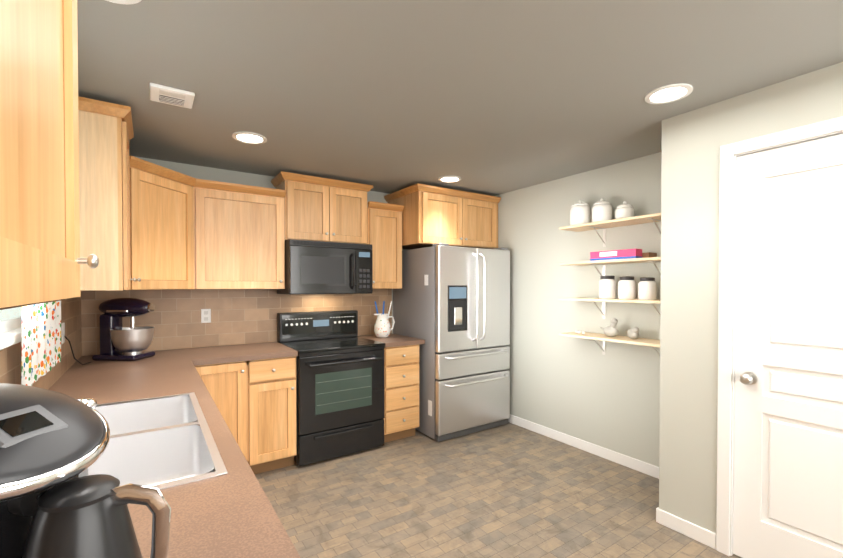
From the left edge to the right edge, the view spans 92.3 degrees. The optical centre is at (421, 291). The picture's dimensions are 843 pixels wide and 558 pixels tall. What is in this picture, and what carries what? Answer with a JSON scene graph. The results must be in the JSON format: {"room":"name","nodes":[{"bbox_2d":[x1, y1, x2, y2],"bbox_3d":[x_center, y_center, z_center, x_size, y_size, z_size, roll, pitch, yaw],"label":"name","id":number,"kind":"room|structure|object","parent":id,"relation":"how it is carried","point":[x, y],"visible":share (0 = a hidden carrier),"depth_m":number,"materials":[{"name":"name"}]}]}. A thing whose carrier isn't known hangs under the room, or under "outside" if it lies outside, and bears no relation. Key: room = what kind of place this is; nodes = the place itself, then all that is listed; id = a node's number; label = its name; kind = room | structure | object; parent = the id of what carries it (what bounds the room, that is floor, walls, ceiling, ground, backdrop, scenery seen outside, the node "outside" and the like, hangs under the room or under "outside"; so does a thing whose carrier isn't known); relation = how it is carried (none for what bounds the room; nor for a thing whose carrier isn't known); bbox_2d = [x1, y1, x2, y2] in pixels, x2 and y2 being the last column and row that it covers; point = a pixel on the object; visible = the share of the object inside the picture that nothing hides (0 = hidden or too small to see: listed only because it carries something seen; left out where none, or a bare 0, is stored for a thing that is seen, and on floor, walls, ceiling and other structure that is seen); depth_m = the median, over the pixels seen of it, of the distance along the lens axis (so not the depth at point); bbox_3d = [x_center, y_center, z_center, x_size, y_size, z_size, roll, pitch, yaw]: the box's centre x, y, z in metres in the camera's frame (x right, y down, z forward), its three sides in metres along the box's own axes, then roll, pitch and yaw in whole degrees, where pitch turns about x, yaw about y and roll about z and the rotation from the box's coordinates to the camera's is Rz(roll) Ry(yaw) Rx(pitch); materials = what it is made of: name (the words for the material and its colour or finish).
{"room":"kitchen","nodes":[
{"label":"kitchen","id":0,"kind":"room"},
{"bbox_2d":[134,156,407,333],"bbox_3d":[-1.008,0.166,3.912,3.760,2.390,0.120,0,1,-34],"label":"wall","id":1,"kind":"structure","parent":0,"point":[216,174],"depth_m":3.40,"materials":[{"name":"grey paint"}]},
{"bbox_2d":[129,156,200,289],"bbox_3d":[-1.956,-0.422,2.781,0.689,0.814,0.689,0,1,-34],"label":"upper cabinet","id":2,"kind":"object","parent":1,"relation":"attached to","point":[161,231],"depth_m":2.71,"materials":[{"name":"brown wood"}]},
{"bbox_2d":[81,289,391,355],"bbox_3d":[-1.370,0.213,3.589,2.532,0.472,0.010,0,1,-34],"label":"backsplash","id":3,"kind":"structure","parent":1,"relation":"attached to","point":[238,316],"depth_m":3.37,"materials":[{"name":"tile"}]},
{"bbox_2d":[201,309,210,322],"bbox_3d":[-1.763,0.198,3.315,0.070,0.114,0.006,0,1,-34],"label":"electrical outlet","id":4,"kind":"object","parent":3,"relation":"attached to","point":[205,315],"visible":1,"depth_m":3.31,"materials":[{"name":"white paint"}]},
{"bbox_2d":[193,187,284,289],"bbox_3d":[-1.487,-0.400,3.299,0.666,0.762,0.349,0,1,-34],"label":"upper cabinet","id":5,"kind":"object","parent":1,"relation":"attached to","point":[239,240],"visible":0.98,"depth_m":3.17,"materials":[{"name":"brown wood"}]},
{"bbox_2d":[271,171,372,243],"bbox_3d":[-0.893,-0.713,3.693,0.840,0.556,0.349,0,1,-34],"label":"upper cabinet","id":6,"kind":"object","parent":1,"relation":"attached to","point":[324,209],"visible":0.96,"depth_m":3.54,"materials":[{"name":"brown wood"}]},
{"bbox_2d":[277,239,372,293],"bbox_3d":[-0.856,-0.206,3.645,0.750,0.450,0.455,0,1,-34],"label":"microwave","id":7,"kind":"object","parent":6,"relation":"attached to","point":[317,267],"visible":1,"depth_m":3.46,"materials":[{"name":"black"}]},
{"bbox_2d":[367,201,403,288],"bbox_3d":[-0.419,-0.436,4.013,0.376,0.816,0.349,0,1,-34],"label":"upper cabinet","id":8,"kind":"object","parent":1,"relation":"attached to","point":[384,230],"visible":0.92,"depth_m":3.90,"materials":[{"name":"brown wood"}]},
{"bbox_2d":[384,183,500,249],"bbox_3d":[0.227,-0.727,4.263,1.055,0.542,0.647,0,1,-34],"label":"upper cabinet","id":9,"kind":"object","parent":1,"relation":"attached to","point":[431,215],"visible":0.96,"depth_m":3.97,"materials":[{"name":"brown wood"}]},
{"bbox_2d":[77,0,842,195],"bbox_3d":[0.555,-1.030,1.561,3.760,0.060,5.740,0,1,-34],"label":"ceiling","id":10,"kind":"structure","parent":0,"point":[491,97],"depth_m":1.87,"materials":[{"name":"grey paint"}]},
{"bbox_2d":[106,0,140,4],"bbox_3d":[-1.014,-0.992,1.294,0.210,0.008,0.210,0,1,-34],"label":"recessed light","id":11,"kind":"object","parent":10,"relation":"in","point":[127,2],"visible":1,"depth_m":1.38,"materials":[{"name":"white"}]},
{"bbox_2d":[150,83,194,108],"bbox_3d":[-1.275,-0.995,2.070,0.190,0.020,0.190,0,1,-34],"label":"ceiling vent","id":12,"kind":"object","parent":10,"relation":"in","point":[171,96],"visible":1,"depth_m":2.05,"materials":[{"name":"white plastic"}]},
{"bbox_2d":[232,132,266,143],"bbox_3d":[-1.130,-1.009,2.666,0.210,0.008,0.210,0,1,-34],"label":"recessed light","id":13,"kind":"object","parent":10,"relation":"in","point":[249,137],"visible":0.96,"depth_m":2.65,"materials":[{"name":"white"}]},
{"bbox_2d":[438,176,460,182],"bbox_3d":[0.256,-1.022,3.689,0.210,0.008,0.210,0,1,-34],"label":"recessed light","id":14,"kind":"object","parent":10,"relation":"in","point":[448,179],"visible":1,"depth_m":3.68,"materials":[{"name":"white"}]},
{"bbox_2d":[645,83,692,103],"bbox_3d":[1.254,-1.001,2.059,0.210,0.008,0.210,0,1,-34],"label":"recessed light","id":15,"kind":"object","parent":10,"relation":"in","point":[668,93],"visible":1,"depth_m":2.05,"materials":[{"name":"white"}]},
{"bbox_2d":[255,422,741,557],"bbox_3d":[0.555,1.420,1.592,3.760,0.060,5.740,0,1,-34],"label":"floor","id":16,"kind":"structure","parent":0,"point":[509,490],"depth_m":2.63,"materials":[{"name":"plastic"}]},
{"bbox_2d":[195,356,296,473],"bbox_3d":[-1.426,0.931,3.172,0.725,0.877,0.657,0,1,-34],"label":"base cabinet","id":17,"kind":"object","parent":16,"relation":"on","point":[255,401],"visible":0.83,"depth_m":2.98,"materials":[{"name":"brown wood"}]},
{"bbox_2d":[277,310,384,465],"bbox_3d":[-0.787,0.778,3.554,0.754,1.175,0.702,0,1,-34],"label":"range","id":18,"kind":"object","parent":16,"relation":"on","point":[340,399],"visible":1,"depth_m":3.35,"materials":[{"name":"black metal"}]},
{"bbox_2d":[383,345,418,442],"bbox_3d":[-0.332,0.922,3.904,0.377,0.877,0.657,0,1,-34],"label":"base cabinet","id":19,"kind":"object","parent":16,"relation":"on","point":[401,383],"visible":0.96,"depth_m":3.65,"materials":[{"name":"brown wood"}]},
{"bbox_2d":[393,243,509,441],"bbox_3d":[0.319,0.457,4.173,0.900,1.800,0.898,0,1,-34],"label":"fridge","id":20,"kind":"object","parent":16,"relation":"on","point":[451,306],"visible":1,"depth_m":3.82,"materials":[{"name":"grey metal"}]},
{"bbox_2d":[496,152,661,466],"bbox_3d":[2.068,0.182,2.588,0.120,2.390,5.500,0,1,-34],"label":"wall","id":21,"kind":"structure","parent":0,"point":[587,390],"depth_m":3.49,"materials":[{"name":"grey paint"}]},
{"bbox_2d":[508,414,658,478],"bbox_3d":[1.190,1.320,3.796,0.012,0.085,2.538,0,1,-34],"label":"baseboard","id":22,"kind":"structure","parent":21,"relation":"attached to","point":[628,461],"depth_m":3.43,"materials":[{"name":"white paint"}]},
{"bbox_2d":[559,332,659,355],"bbox_3d":[1.524,0.436,3.066,0.254,0.170,0.968,0,1,-34],"label":"shelf","id":23,"kind":"object","parent":21,"relation":"attached to","point":[653,343],"visible":0.69,"depth_m":3.06,"materials":[{"name":"brown wood"}]},
{"bbox_2d":[600,318,618,336],"bbox_3d":[1.457,0.276,3.155,0.094,0.148,0.183,0,1,-34],"label":"bird","id":24,"kind":"object","parent":23,"relation":"on","point":[611,330],"visible":1,"depth_m":3.10},
{"bbox_2d":[626,327,638,338],"bbox_3d":[1.571,0.304,3.017,0.127,0.094,0.148,0,1,-34],"label":"bird","id":25,"kind":"object","parent":23,"relation":"on","point":[633,333],"visible":1,"depth_m":2.95},
{"bbox_2d":[559,297,659,318],"bbox_3d":[1.524,0.141,3.062,0.254,0.170,0.968,0,1,-34],"label":"shelf","id":26,"kind":"object","parent":21,"relation":"attached to","point":[656,301],"visible":0.69,"depth_m":3.04,"materials":[{"name":"brown wood"}]},
{"bbox_2d":[599,276,615,298],"bbox_3d":[1.450,-0.035,3.159,0.124,0.179,0.124,0,1,-34],"label":"jar","id":27,"kind":"object","parent":26,"relation":"on","point":[607,287],"visible":1,"depth_m":3.11,"materials":[{"name":"white ceramic"}]},
{"bbox_2d":[618,276,635,298],"bbox_3d":[1.536,-0.028,3.030,0.120,0.169,0.120,0,1,-34],"label":"jar","id":28,"kind":"object","parent":26,"relation":"on","point":[626,287],"visible":1,"depth_m":2.98,"materials":[{"name":"white ceramic"}]},
{"bbox_2d":[638,277,656,299],"bbox_3d":[1.619,-0.022,2.905,0.116,0.159,0.116,0,1,-34],"label":"jar","id":29,"kind":"object","parent":26,"relation":"on","point":[647,288],"visible":1,"depth_m":2.86,"materials":[{"name":"white ceramic"}]},
{"bbox_2d":[559,257,660,275],"bbox_3d":[1.524,-0.154,3.058,0.254,0.170,0.968,0,1,-34],"label":"shelf","id":30,"kind":"object","parent":21,"relation":"attached to","point":[623,261],"visible":0.56,"depth_m":3.04,"materials":[{"name":"brown wood"}]},
{"bbox_2d":[590,249,641,260],"bbox_3d":[1.460,-0.274,3.054,0.086,0.070,0.360,0,1,-34],"label":"box","id":31,"kind":"object","parent":30,"relation":"on","point":[617,254],"visible":0.88,"depth_m":3.00,"materials":[{"name":"pink cardboard"}]},
{"bbox_2d":[642,252,656,257],"bbox_3d":[1.595,-0.261,3.055,0.110,0.044,0.290,0,1,-34],"label":"box","id":32,"kind":"object","parent":30,"relation":"on","point":[647,254],"visible":0.21,"depth_m":2.93,"materials":[{"name":"brown wood"}]},
{"bbox_2d":[559,213,660,246],"bbox_3d":[1.524,-0.449,3.054,0.254,0.170,0.968,0,1,-34],"label":"shelf","id":33,"kind":"object","parent":21,"relation":"attached to","point":[635,220],"visible":0.65,"depth_m":3.09,"materials":[{"name":"brown wood"}]},
{"bbox_2d":[569,200,590,225],"bbox_3d":[1.313,-0.647,3.355,0.166,0.218,0.166,0,1,-34],"label":"canister","id":34,"kind":"object","parent":33,"relation":"on","point":[579,212],"visible":0.92,"depth_m":3.29,"materials":[{"name":"white ceramic"}]},
{"bbox_2d":[592,198,611,221],"bbox_3d":[1.422,-0.635,3.193,0.148,0.198,0.148,0,1,-34],"label":"canister","id":35,"kind":"object","parent":33,"relation":"on","point":[601,209],"visible":0.92,"depth_m":3.13,"materials":[{"name":"white ceramic"}]},
{"bbox_2d":[615,201,634,218],"bbox_3d":[1.525,-0.606,3.039,0.132,0.144,0.132,0,1,-34],"label":"canister","id":36,"kind":"object","parent":33,"relation":"on","point":[624,210],"visible":0.9,"depth_m":2.99,"materials":[{"name":"white ceramic"}]},
{"bbox_2d":[659,62,842,547],"bbox_3d":[2.483,0.198,1.338,0.580,2.390,2.960,0,1,-34],"label":"wall","id":37,"kind":"structure","parent":0,"point":[693,141],"depth_m":2.24,"materials":[{"name":"grey paint"}]},
{"bbox_2d":[656,508,715,548],"bbox_3d":[1.493,1.339,2.299,0.012,0.085,0.310,0,1,-34],"label":"baseboard","id":38,"kind":"structure","parent":37,"relation":"attached to","point":[689,529],"depth_m":2.29,"materials":[{"name":"white paint"}]},
{"bbox_2d":[716,116,842,555],"bbox_3d":[1.882,0.313,1.792,0.116,2.150,0.940,0,1,-34],"label":"door frame","id":39,"kind":"structure","parent":37,"relation":"attached to","point":[726,309],"depth_m":2.11,"materials":[{"name":"white paint"}]},
{"bbox_2d":[733,134,842,557],"bbox_3d":[1.845,0.343,1.768,0.106,2.074,0.810,0,1,-34],"label":"door","id":40,"kind":"structure","parent":37,"relation":"in","point":[788,451],"depth_m":1.94,"materials":[{"name":"white paint"}]},
{"bbox_3d":[-0.958,0.208,0.565,0.120,2.390,5.500,0,1,-34],"label":"wall","id":41,"kind":"structure","parent":0,"visible":0},
{"bbox_2d":[0,307,21,349],"bbox_3d":[-1.360,-0.250,1.192,0.155,0.870,1.340,0,1,-34],"label":"window","id":42,"kind":"structure","parent":41,"relation":"in","point":[10,326],"depth_m":1.47,"materials":[{"name":"white paint"}]},
{"bbox_2d":[0,291,81,389],"bbox_3d":[-0.902,0.251,0.602,0.010,0.472,5.496,0,1,-34],"label":"backsplash","id":43,"kind":"structure","parent":41,"relation":"attached to","point":[10,364],"depth_m":2.25,"materials":[{"name":"tile"}]},
{"bbox_2d":[61,323,64,343],"bbox_3d":[-2.007,0.232,2.269,0.006,0.114,0.070,0,1,-34],"label":"electrical outlet","id":44,"kind":"object","parent":43,"relation":"attached to","point":[62,332],"visible":0.96,"depth_m":2.24,"materials":[{"name":"white paint"}]},
{"bbox_2d":[0,0,91,309],"bbox_3d":[-0.400,-0.463,0.123,0.321,0.964,1.180,0,1,-34],"label":"upper cabinet","id":45,"kind":"object","parent":41,"relation":"attached to","point":[41,260],"depth_m":0.49,"materials":[{"name":"brown wood"}]},
{"bbox_2d":[78,96,135,290],"bbox_3d":[-1.797,-0.489,2.235,0.349,0.966,0.469,0,1,-34],"label":"upper cabinet","id":46,"kind":"object","parent":41,"relation":"attached to","point":[106,133],"visible":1,"depth_m":2.10,"materials":[{"name":"brown wood"}]},
{"bbox_3d":[-0.458,0.965,0.530,0.657,0.877,4.866,0,1,-34],"label":"base cabinet","id":47,"kind":"object","parent":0,"visible":0},
{"bbox_2d":[48,346,300,557],"bbox_3d":[-0.638,0.486,0.782,0.646,0.369,5.496,0,1,-34],"label":"countertop","id":48,"kind":"structure","parent":47,"relation":"on","point":[173,440],"depth_m":1.35,"materials":[{"name":"laminate"}]},
{"bbox_2d":[0,383,110,557],"bbox_3d":[-0.573,0.311,0.557,0.430,0.352,0.385,0,1,-34],"label":"coffee maker","id":49,"kind":"object","parent":48,"relation":"on","point":[49,439],"visible":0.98,"depth_m":0.55,"materials":[{"name":"grey"}]},
{"bbox_2d":[22,474,170,557],"bbox_3d":[-0.453,0.357,0.558,0.180,0.190,0.156,0,1,-34],"label":"carafe","id":50,"kind":"object","parent":49,"relation":"on","point":[88,516],"visible":1,"depth_m":0.53,"materials":[{"name":"black"}]},
{"bbox_2d":[92,298,154,360],"bbox_3d":[-2.039,0.250,2.782,0.352,0.418,0.334,0,1,-34],"label":"mixer","id":51,"kind":"object","parent":48,"relation":"on","point":[119,341],"visible":1,"depth_m":2.73,"materials":[{"name":"black metal"}]},
{"bbox_2d":[64,336,90,364],"bbox_3d":[-2.071,0.354,2.449,0.084,0.214,0.374,0,1,-34],"label":"cord","id":52,"kind":"object","parent":51,"relation":"attached to","point":[73,353],"visible":0.96,"depth_m":2.35,"materials":[{"name":"black plastic"}]},
{"bbox_2d":[78,392,227,489],"bbox_3d":[-1.004,0.479,1.331,0.528,0.369,0.980,0,1,-34],"label":"sink","id":53,"kind":"object","parent":48,"relation":"in","point":[169,442],"depth_m":1.40,"materials":[{"name":"silver metal"}]},
{"bbox_2d":[212,342,297,362],"bbox_3d":[-1.411,0.474,3.170,0.696,0.037,0.666,0,1,-34],"label":"countertop","id":54,"kind":"structure","parent":47,"relation":"on","point":[267,350],"depth_m":3.09,"materials":[{"name":"laminate"}]},
{"bbox_2d":[357,333,424,347],"bbox_3d":[-0.320,0.464,3.913,0.416,0.037,0.645,0,1,-34],"label":"countertop","id":55,"kind":"structure","parent":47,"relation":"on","point":[393,340],"depth_m":3.74,"materials":[{"name":"laminate"}]},
{"bbox_2d":[374,301,394,337],"bbox_3d":[-0.361,0.268,3.961,0.230,0.352,0.161,0,1,-34],"label":"pitcher","id":56,"kind":"object","parent":55,"relation":"on","point":[382,328],"visible":1,"depth_m":3.90,"materials":[{"name":"ceramic"}]},
{"bbox_3d":[-1.351,-0.866,1.301,0.057,0.018,1.585,0,1,-34],"label":"curtain rod","id":57,"kind":"object","parent":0,"visible":0},
{"bbox_2d":[21,301,60,385],"bbox_3d":[-1.575,-0.256,1.680,0.028,1.210,0.730,0,1,-34],"label":"curtain","id":58,"kind":"object","parent":57,"relation":"hanging from","point":[41,340],"visible":0.23,"depth_m":1.65,"materials":[{"name":"multicoloured fabric"}]}
]}

